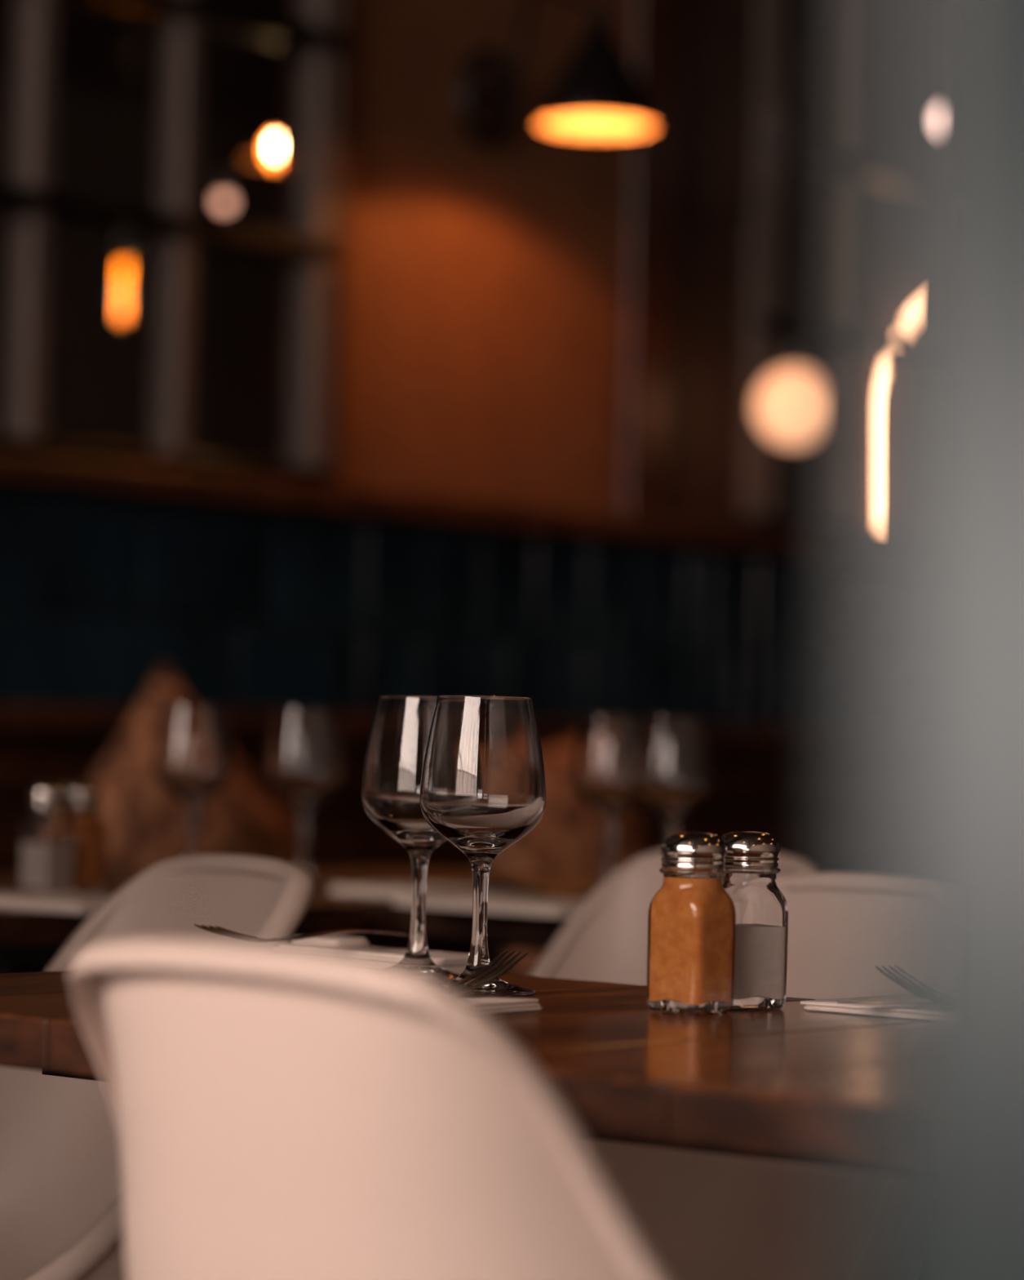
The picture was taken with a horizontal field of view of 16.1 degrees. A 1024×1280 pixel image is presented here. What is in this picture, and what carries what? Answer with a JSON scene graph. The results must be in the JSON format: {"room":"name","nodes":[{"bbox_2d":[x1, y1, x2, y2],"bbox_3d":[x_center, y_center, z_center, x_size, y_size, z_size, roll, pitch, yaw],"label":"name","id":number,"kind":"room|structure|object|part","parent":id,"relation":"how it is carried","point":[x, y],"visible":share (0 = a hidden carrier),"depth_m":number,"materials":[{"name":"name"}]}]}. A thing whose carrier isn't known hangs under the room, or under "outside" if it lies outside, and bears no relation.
{"room":"restaurant dining room","nodes":[
{"label":"restaurant dining room","id":0,"kind":"room"},
{"bbox_2d":[0,0,281,462],"bbox_3d":[-4.322,-0.749,9.161,0.100,3.600,14.200,0,-2,41],"label":"window pane","id":1,"kind":"structure","parent":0,"point":[99,370],"depth_m":12.59,"materials":[{"name":"glass"}]},
{"bbox_2d":[0,0,874,752],"bbox_3d":[-0.588,-0.743,5.951,0.149,3.600,14.200,0,-2,41],"label":"wall","id":2,"kind":"structure","parent":0,"point":[246,607],"depth_m":6.44,"materials":[{"name":"paint"}]},
{"bbox_2d":[0,0,342,484],"bbox_3d":[-0.655,-1.414,5.816,0.120,2.270,1.016,0,-2,41],"label":"window","id":3,"kind":"structure","parent":2,"relation":"in","point":[31,203],"depth_m":5.89,"materials":[{"name":"grey wood"}]},
{"bbox_2d":[269,0,353,485],"bbox_3d":[-0.327,-1.395,6.227,0.142,2.270,0.035,0,-2,41],"label":"trim","id":4,"kind":"structure","parent":2,"relation":"attached to","point":[289,7],"depth_m":6.17,"materials":[{"name":"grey wood"}]},
{"bbox_2d":[0,451,875,564],"bbox_3d":[-0.575,-0.251,5.916,0.177,0.045,14.200,0,-2,41],"label":"trim","id":5,"kind":"structure","parent":2,"relation":"attached to","point":[15,468],"depth_m":6.24,"materials":[{"name":"brown wood"}]},
{"bbox_2d":[457,0,656,148],"bbox_3d":[0.064,-1.015,6.294,0.202,0.279,0.481,3,-2,-37],"label":"wall lamp","id":6,"kind":"object","parent":2,"relation":"attached to","point":[597,91],"visible":1,"depth_m":6.17,"materials":[{"name":"black metal"}]},
{"bbox_3d":[-0.041,-0.969,6.471,0.046,0.180,0.154,0,-2,41],"label":"wall plate","id":7,"kind":"part","parent":6,"relation":"part of","materials":[{"name":"black metal"}]},
{"bbox_3d":[0.069,-1.058,6.332,0.048,0.190,0.360,2,-2,-32],"label":"arm","id":8,"kind":"part","parent":6,"relation":"part of","materials":[{"name":"black metal"}]},
{"bbox_3d":[0.147,-0.975,6.181,0.202,0.196,0.202,0,-2,41],"label":"lamp shade","id":9,"kind":"part","parent":6,"relation":"part of","materials":[{"name":"black metal"}]},
{"bbox_2d":[611,0,678,518],"bbox_3d":[0.221,-1.364,6.851,0.160,2.270,0.119,0,-2,41],"label":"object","id":10,"kind":"structure","parent":2,"relation":"attached to","point":[650,27],"depth_m":6.77,"materials":[{"name":"brown wood"}]},
{"bbox_2d":[738,0,883,539],"bbox_3d":[0.824,-1.330,7.537,0.120,2.270,1.135,0,-2,41],"label":"window","id":11,"kind":"structure","parent":2,"relation":"in","point":[765,328],"depth_m":7.19,"materials":[{"name":"black metal"}]},
{"bbox_2d":[665,207,745,525],"bbox_3d":[0.320,-0.522,6.998,0.100,0.600,0.294,0,-2,41],"label":"wall panel","id":12,"kind":"object","parent":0,"point":[708,268],"visible":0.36,"depth_m":6.98,"materials":[{"name":"paint"}]},
{"bbox_2d":[778,28,886,520],"bbox_3d":[4.859,-0.481,10.560,12.000,3.600,0.104,0,-2,41],"label":"window pane","id":13,"kind":"structure","parent":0,"point":[805,469],"depth_m":13.73,"materials":[{"name":"glass"}]},
{"bbox_2d":[790,0,887,41],"bbox_3d":[0.247,-2.594,5.192,12.000,0.100,14.400,0,-2,41],"label":"ceiling","id":14,"kind":"structure","parent":0,"point":[822,17],"depth_m":13.38,"materials":[{"name":"grey paint"}]},
{"bbox_2d":[115,12,132,318],"bbox_3d":[-0.732,-1.561,7.045,0.068,1.914,0.068,0,-2,41],"label":"lamp","id":15,"kind":"object","parent":14,"relation":"hanging from","point":[124,239],"visible":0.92,"depth_m":7.03,"materials":[{"name":"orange glass"}]},
{"bbox_2d":[115,230,132,257],"bbox_3d":[-0.752,-0.771,7.023,0.032,0.056,0.032,0,-2,41],"label":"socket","id":16,"kind":"object","parent":15,"relation":"attached to","point":[124,239],"depth_m":7.01,"materials":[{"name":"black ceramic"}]},
{"bbox_3d":[-0.730,-1.658,7.047,0.006,1.720,0.005,0,-2,41],"label":"cord","id":17,"kind":"part","parent":15,"relation":"part of","materials":[{"name":"black ceramic"}]},
{"bbox_2d":[216,0,232,209],"bbox_3d":[-0.554,-1.683,7.248,0.032,1.650,0.032,0,-2,41],"label":"pendant lamp","id":18,"kind":"object","parent":14,"relation":"hanging from","point":[224,184],"visible":1,"depth_m":7.22,"materials":[{"name":"brown"}]},
{"bbox_3d":[-0.574,-0.874,7.226,0.032,0.032,0.032,0,-2,41],"label":"globe","id":19,"kind":"part","parent":18,"relation":"part of","materials":[{"name":"brown"}]},
{"bbox_2d":[217,168,232,196],"bbox_3d":[-0.573,-0.912,7.227,0.032,0.056,0.032,0,-2,41],"label":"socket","id":20,"kind":"object","parent":18,"relation":"attached to","point":[224,184],"depth_m":7.21,"materials":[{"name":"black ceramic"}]},
{"bbox_3d":[-0.553,-1.724,7.249,0.006,1.568,0.005,0,-2,41],"label":"cord","id":21,"kind":"part","parent":18,"relation":"part of","materials":[{"name":"black ceramic"}]},
{"bbox_2d":[266,112,278,166],"bbox_3d":[-0.426,-1.715,7.058,0.072,1.590,0.059,1,-2,3],"label":"pendant lamp","id":22,"kind":"object","parent":14,"relation":"hanging from","point":[272,147],"visible":0.2,"depth_m":7.06,"materials":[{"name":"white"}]},
{"bbox_3d":[-0.443,-0.956,7.028,0.042,0.042,0.042,0,-2,41],"label":"globe","id":23,"kind":"part","parent":22,"relation":"part of","materials":[{"name":"white glass"}]},
{"bbox_2d":[275,112,278,137],"bbox_3d":[-0.442,-0.999,7.029,0.032,0.056,0.032,0,-2,41],"label":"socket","id":24,"kind":"object","parent":22,"relation":"attached to","point":[277,132],"depth_m":7.02,"materials":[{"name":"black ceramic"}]},
{"bbox_2d":[755,0,834,446],"bbox_3d":[0.564,-1.428,6.942,0.152,2.119,0.152,0,-2,41],"label":"globe lamp","id":25,"kind":"object","parent":14,"relation":"hanging from","point":[794,406],"visible":1,"depth_m":6.87,"materials":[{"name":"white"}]},
{"bbox_3d":[0.539,-0.446,6.915,0.152,0.152,0.152,0,-2,41],"label":"globe","id":26,"kind":"part","parent":25,"relation":"part of","materials":[{"name":"white glass"}]},
{"bbox_2d":[786,341,804,367],"bbox_3d":[0.541,-0.543,6.918,0.032,0.056,0.032,0,-2,41],"label":"socket","id":27,"kind":"object","parent":25,"relation":"attached to","point":[795,353],"depth_m":6.91,"materials":[{"name":"black ceramic"}]},
{"bbox_3d":[0.566,-1.529,6.945,0.006,1.917,0.005,0,-2,41],"label":"cord","id":28,"kind":"part","parent":25,"relation":"part of","materials":[{"name":"black ceramic"}]},
{"bbox_2d":[858,0,1023,1279],"bbox_3d":[0.159,-0.871,0.572,0.160,3.600,0.100,1,-2,8],"label":"pillar","id":29,"kind":"structure","parent":0,"point":[942,1175],"depth_m":0.51,"materials":[{"name":"paint"}]},
{"bbox_3d":[0.155,1.103,5.091,12.000,0.100,14.400,0,-2,41],"label":"floor","id":30,"kind":"structure","parent":0,"visible":0},
{"bbox_2d":[0,853,315,1279],"bbox_3d":[-0.443,0.569,2.722,0.559,0.815,0.472,2,-2,-34],"label":"shell chair","id":31,"kind":"object","parent":30,"relation":"on","point":[62,1217],"visible":0.53,"depth_m":2.93,"materials":[{"name":"beige plastic"}]},
{"bbox_2d":[0,878,364,973],"bbox_3d":[-0.746,0.626,3.843,1.119,0.740,0.500,0,-2,41],"label":"dining table","id":32,"kind":"object","parent":30,"relation":"on","point":[30,940],"visible":0.27,"depth_m":3.51,"materials":[{"name":"brown wood"}]},
{"bbox_3d":[-0.505,0.634,3.570,0.056,0.697,0.056,0,-2,41],"label":"post","id":33,"kind":"part","parent":32,"relation":"part of","materials":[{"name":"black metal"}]},
{"bbox_2d":[18,782,75,893],"bbox_3d":[-0.468,0.201,3.650,0.044,0.114,0.044,0,-2,41],"label":"shaker","id":34,"kind":"object","parent":32,"relation":"on","point":[47,849],"visible":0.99,"depth_m":3.63,"materials":[{"name":"clear glass"}]},
{"bbox_2d":[0,890,110,914],"bbox_3d":[-0.425,0.247,3.422,0.200,0.010,0.140,0,-2,41],"label":"napkin","id":35,"kind":"object","parent":32,"relation":"on","point":[49,901],"visible":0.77,"depth_m":3.36,"materials":[{"name":"fabric"}]},
{"bbox_2d":[65,782,107,894],"bbox_3d":[-0.441,0.203,3.693,0.044,0.114,0.044,0,-2,41],"label":"shaker","id":36,"kind":"object","parent":32,"relation":"on","point":[91,833],"visible":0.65,"depth_m":3.68,"materials":[{"name":"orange glass"}]},
{"bbox_2d":[0,866,602,951],"bbox_3d":[0.120,0.652,3.975,1.399,0.740,0.750,0,-2,41],"label":"dining table","id":37,"kind":"object","parent":30,"relation":"on","point":[443,926],"visible":0.13,"depth_m":3.94,"materials":[{"name":"brown wood"}]},
{"bbox_2d":[154,703,231,855],"bbox_3d":[-0.349,0.170,3.947,0.084,0.198,0.084,1,-2,20],"label":"wine glass","id":38,"kind":"object","parent":37,"relation":"on","point":[193,761],"visible":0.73,"depth_m":3.92,"materials":[{"name":"clear glass"}]},
{"bbox_3d":[-0.350,0.214,3.945,0.016,0.066,0.016,1,-2,0],"label":"stem","id":39,"kind":"part","parent":38,"relation":"part of","materials":[{"name":"clear glass"}]},
{"bbox_2d":[154,703,231,806],"bbox_3d":[-0.348,0.126,3.948,0.084,0.111,0.084,1,-2,0],"label":"bowl","id":40,"kind":"object","parent":38,"relation":"on","point":[193,761],"depth_m":3.92,"materials":[{"name":"clear glass"}]},
{"bbox_2d":[266,706,343,890],"bbox_3d":[-0.227,0.173,3.947,0.084,0.198,0.084,1,-2,20],"label":"wine glass","id":41,"kind":"object","parent":37,"relation":"on","point":[304,766],"visible":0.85,"depth_m":3.92,"materials":[{"name":"clear glass"}]},
{"bbox_3d":[-0.228,0.217,3.945,0.016,0.066,0.016,1,-2,0],"label":"stem","id":42,"kind":"part","parent":41,"relation":"part of","materials":[{"name":"clear glass"}]},
{"bbox_2d":[266,706,343,809],"bbox_3d":[-0.226,0.129,3.948,0.084,0.111,0.084,1,-2,0],"label":"bowl","id":43,"kind":"object","parent":41,"relation":"on","point":[304,766],"depth_m":3.92,"materials":[{"name":"clear glass"}]},
{"bbox_2d":[329,882,501,897],"bbox_3d":[-0.103,0.267,3.865,0.120,0.011,0.150,0,-2,41],"label":"napkin","id":44,"kind":"object","parent":37,"relation":"on","point":[379,890],"visible":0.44,"depth_m":3.82,"materials":[{"name":"fabric"}]},
{"bbox_2d":[393,893,586,916],"bbox_3d":[0.023,0.264,3.616,0.220,0.011,0.190,0,-2,41],"label":"napkin","id":45,"kind":"object","parent":37,"relation":"on","point":[504,903],"visible":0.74,"depth_m":3.56,"materials":[{"name":"fabric"}]},
{"bbox_2d":[488,880,587,898],"bbox_3d":[0.039,0.251,3.628,0.016,0.013,0.223,3,-2,-38],"label":"knife","id":46,"kind":"object","parent":45,"relation":"on","point":[506,886],"visible":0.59,"depth_m":3.66,"materials":[{"name":"silver metal"}]},
{"bbox_3d":[0.002,0.252,3.676,0.015,0.013,0.102,3,-2,-37],"label":"handle","id":47,"kind":"part","parent":46,"relation":"part of","materials":[{"name":"silver metal"}]},
{"bbox_3d":[0.070,0.255,3.589,0.016,0.003,0.123,3,-2,-37],"label":"blade","id":48,"kind":"part","parent":46,"relation":"part of","materials":[{"name":"silver metal"}]},
{"bbox_2d":[573,714,643,897],"bbox_3d":[0.108,0.181,3.947,0.084,0.198,0.084,1,-2,20],"label":"wine glass","id":49,"kind":"object","parent":37,"relation":"on","point":[606,748],"visible":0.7,"depth_m":3.92,"materials":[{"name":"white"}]},
{"bbox_2d":[573,714,643,817],"bbox_3d":[0.109,0.137,3.948,0.084,0.111,0.084,1,-2,0],"label":"bowl","id":50,"kind":"object","parent":49,"relation":"on","point":[606,748],"depth_m":3.92,"materials":[{"name":"clear glass"}]},
{"bbox_3d":[0.107,0.226,3.945,0.016,0.066,0.016,1,-2,0],"label":"stem","id":51,"kind":"part","parent":49,"relation":"part of","materials":[{"name":"clear glass"}]},
{"bbox_2d":[632,715,711,836],"bbox_3d":[0.171,0.181,3.877,0.084,0.198,0.084,1,-2,20],"label":"wine glass","id":52,"kind":"object","parent":37,"relation":"on","point":[672,775],"visible":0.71,"depth_m":3.85,"materials":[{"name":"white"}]},
{"bbox_3d":[0.169,0.226,3.875,0.016,0.066,0.016,1,-2,0],"label":"stem","id":53,"kind":"part","parent":52,"relation":"part of","materials":[{"name":"clear glass"}]},
{"bbox_2d":[69,937,675,1279],"bbox_3d":[0.032,0.558,1.888,0.472,0.815,0.559,0,-2,41],"label":"shell chair","id":54,"kind":"object","parent":30,"relation":"on","point":[281,1112],"visible":1,"depth_m":1.66,"materials":[{"name":"beige plastic"}]},
{"bbox_2d":[0,970,864,1170],"bbox_3d":[0.133,0.601,2.115,1.224,0.740,0.556,0,-2,41],"label":"dining table","id":55,"kind":"object","parent":30,"relation":"on","point":[784,1084],"visible":0.34,"depth_m":1.98,"materials":[{"name":"brown wood"}]},
{"bbox_2d":[282,944,469,973],"bbox_3d":[-0.096,0.233,2.652,0.167,0.012,0.062,0,-2,41],"label":"napkin","id":56,"kind":"object","parent":55,"relation":"on","point":[456,962],"visible":0.38,"depth_m":2.62,"materials":[{"name":"fabric"}]},
{"bbox_2d":[194,924,409,942],"bbox_3d":[-0.148,0.209,2.592,0.025,0.014,0.202,0,-2,41],"label":"fork","id":57,"kind":"object","parent":56,"relation":"on","point":[220,931],"visible":1,"depth_m":2.56,"materials":[{"name":"silver metal"}]},
{"bbox_3d":[-0.135,0.212,2.606,0.025,0.008,0.164,0,-2,41],"label":"handle","id":58,"kind":"part","parent":57,"relation":"part of","materials":[{"name":"silver metal"}]},
{"bbox_2d":[292,934,368,946],"bbox_3d":[-0.135,0.224,2.693,0.048,0.006,0.042,0,-2,41],"label":"napkin","id":59,"kind":"object","parent":56,"relation":"on","point":[331,940],"visible":0.94,"depth_m":2.68,"materials":[{"name":"fabric"}]},
{"bbox_2d":[361,694,461,982],"bbox_3d":[-0.064,0.138,2.541,0.084,0.198,0.084,1,-2,20],"label":"wine glass","id":60,"kind":"object","parent":55,"relation":"on","point":[399,733],"visible":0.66,"depth_m":2.52,"materials":[{"name":"clear glass"}]},
{"bbox_2d":[361,694,446,854],"bbox_3d":[-0.063,0.095,2.542,0.084,0.111,0.084,1,-2,0],"label":"bowl","id":61,"kind":"object","parent":60,"relation":"on","point":[399,733],"depth_m":2.51,"materials":[{"name":"clear glass"}]},
{"bbox_3d":[-0.065,0.183,2.540,0.016,0.066,0.016,1,-2,0],"label":"stem","id":62,"kind":"part","parent":60,"relation":"part of","materials":[{"name":"clear glass"}]},
{"bbox_2d":[419,694,546,995],"bbox_3d":[-0.020,0.136,2.420,0.084,0.198,0.084,1,-2,20],"label":"wine glass","id":63,"kind":"object","parent":55,"relation":"on","point":[483,785],"visible":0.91,"depth_m":2.39,"materials":[{"name":"clear glass"}]},
{"bbox_3d":[-0.021,0.181,2.419,0.016,0.066,0.016,1,-2,0],"label":"stem","id":64,"kind":"part","parent":63,"relation":"part of","materials":[{"name":"clear glass"}]},
{"bbox_2d":[419,694,546,862],"bbox_3d":[-0.019,0.093,2.421,0.084,0.111,0.084,1,-2,0],"label":"bowl","id":65,"kind":"object","parent":63,"relation":"on","point":[483,785],"depth_m":2.39,"materials":[{"name":"clear glass"}]},
{"bbox_2d":[460,992,542,1013],"bbox_3d":[-0.116,0.225,2.267,0.201,0.007,0.192,0,-2,41],"label":"napkin","id":66,"kind":"object","parent":55,"relation":"on","point":[489,1004],"visible":0.18,"depth_m":2.25,"materials":[{"name":"fabric"}]},
{"bbox_2d":[448,949,528,993],"bbox_3d":[-0.076,0.208,2.242,0.202,0.027,0.025,3,-2,-38],"label":"fork","id":67,"kind":"object","parent":66,"relation":"on","point":[481,980],"visible":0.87,"depth_m":2.29,"materials":[{"name":"silver metal"}]},
{"bbox_3d":[-0.091,0.216,2.230,0.164,0.008,0.025,3,-2,-38],"label":"handle","id":68,"kind":"part","parent":67,"relation":"part of","materials":[{"name":"silver metal"}]},
{"bbox_2d":[647,831,736,1014],"bbox_3d":[0.114,0.178,2.291,0.044,0.114,0.044,0,-2,41],"label":"shaker","id":69,"kind":"object","parent":55,"relation":"on","point":[692,917],"visible":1,"depth_m":2.27,"materials":[{"name":"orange glass"}]},
{"bbox_2d":[720,831,788,1009],"bbox_3d":[0.152,0.181,2.344,0.044,0.114,0.044,2,-2,-25],"label":"shaker","id":70,"kind":"object","parent":55,"relation":"on","point":[752,859],"visible":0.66,"depth_m":2.33,"materials":[{"name":"clear glass"}]},
{"bbox_2d":[800,996,864,1014],"bbox_3d":[0.318,0.238,2.323,0.211,0.006,0.172,0,-2,41],"label":"napkin","id":71,"kind":"object","parent":55,"relation":"on","point":[824,1005],"visible":0.23,"depth_m":2.31,"materials":[{"name":"fabric"}]},
{"bbox_2d":[837,1001,864,1004],"bbox_3d":[0.313,0.227,2.296,0.223,0.013,0.017,2,-2,-12],"label":"knife","id":72,"kind":"object","parent":71,"relation":"on","point":[859,1002],"visible":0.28,"depth_m":2.27,"materials":[{"name":"silver metal"}]},
{"bbox_2d":[0,702,871,974],"bbox_3d":[-1.178,0.536,4.681,0.550,0.945,9.200,0,-2,41],"label":"banquette","id":73,"kind":"object","parent":30,"relation":"on","point":[815,804],"visible":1,"depth_m":6.32,"materials":[{"name":"leather"}]},
{"bbox_2d":[88,662,309,870],"bbox_3d":[-0.507,0.313,5.519,0.563,0.557,0.159,3,-2,-44],"label":"cushion","id":74,"kind":"object","parent":73,"relation":"on","point":[146,824],"visible":0.3,"depth_m":5.46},
{"bbox_3d":[-1.343,0.083,4.845,0.085,0.040,9.200,0,-2,41],"label":"rail","id":75,"kind":"part","parent":73,"relation":"part of","materials":[{"name":"brown wood"}]},
{"bbox_2d":[489,738,648,976],"bbox_3d":[0.092,0.381,6.204,0.187,0.466,0.481,0,-2,41],"label":"cushion","id":76,"kind":"object","parent":73,"relation":"on","point":[569,839],"visible":0.19,"depth_m":6.13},
{"bbox_2d":[530,850,819,985],"bbox_3d":[-0.003,0.593,3.201,0.559,0.815,0.472,3,-2,-41],"label":"shell chair","id":77,"kind":"object","parent":30,"relation":"on","point":[606,939],"visible":0.09,"depth_m":3.44,"materials":[{"name":"beige plastic"}]},
{"bbox_2d":[590,871,867,1279],"bbox_3d":[0.076,0.579,2.629,0.559,0.815,0.472,3,-2,-42],"label":"shell chair","id":78,"kind":"object","parent":30,"relation":"on","point":[708,1215],"visible":0.19,"depth_m":2.83,"materials":[{"name":"beige plastic"}]},
{"bbox_2d":[862,355,879,525],"bbox_3d":[0.911,-0.505,9.238,0.033,0.430,0.079,1,-2,0],"label":"light","id":79,"kind":"object","parent":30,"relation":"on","point":[872,367],"depth_m":9.25,"materials":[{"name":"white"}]}
]}

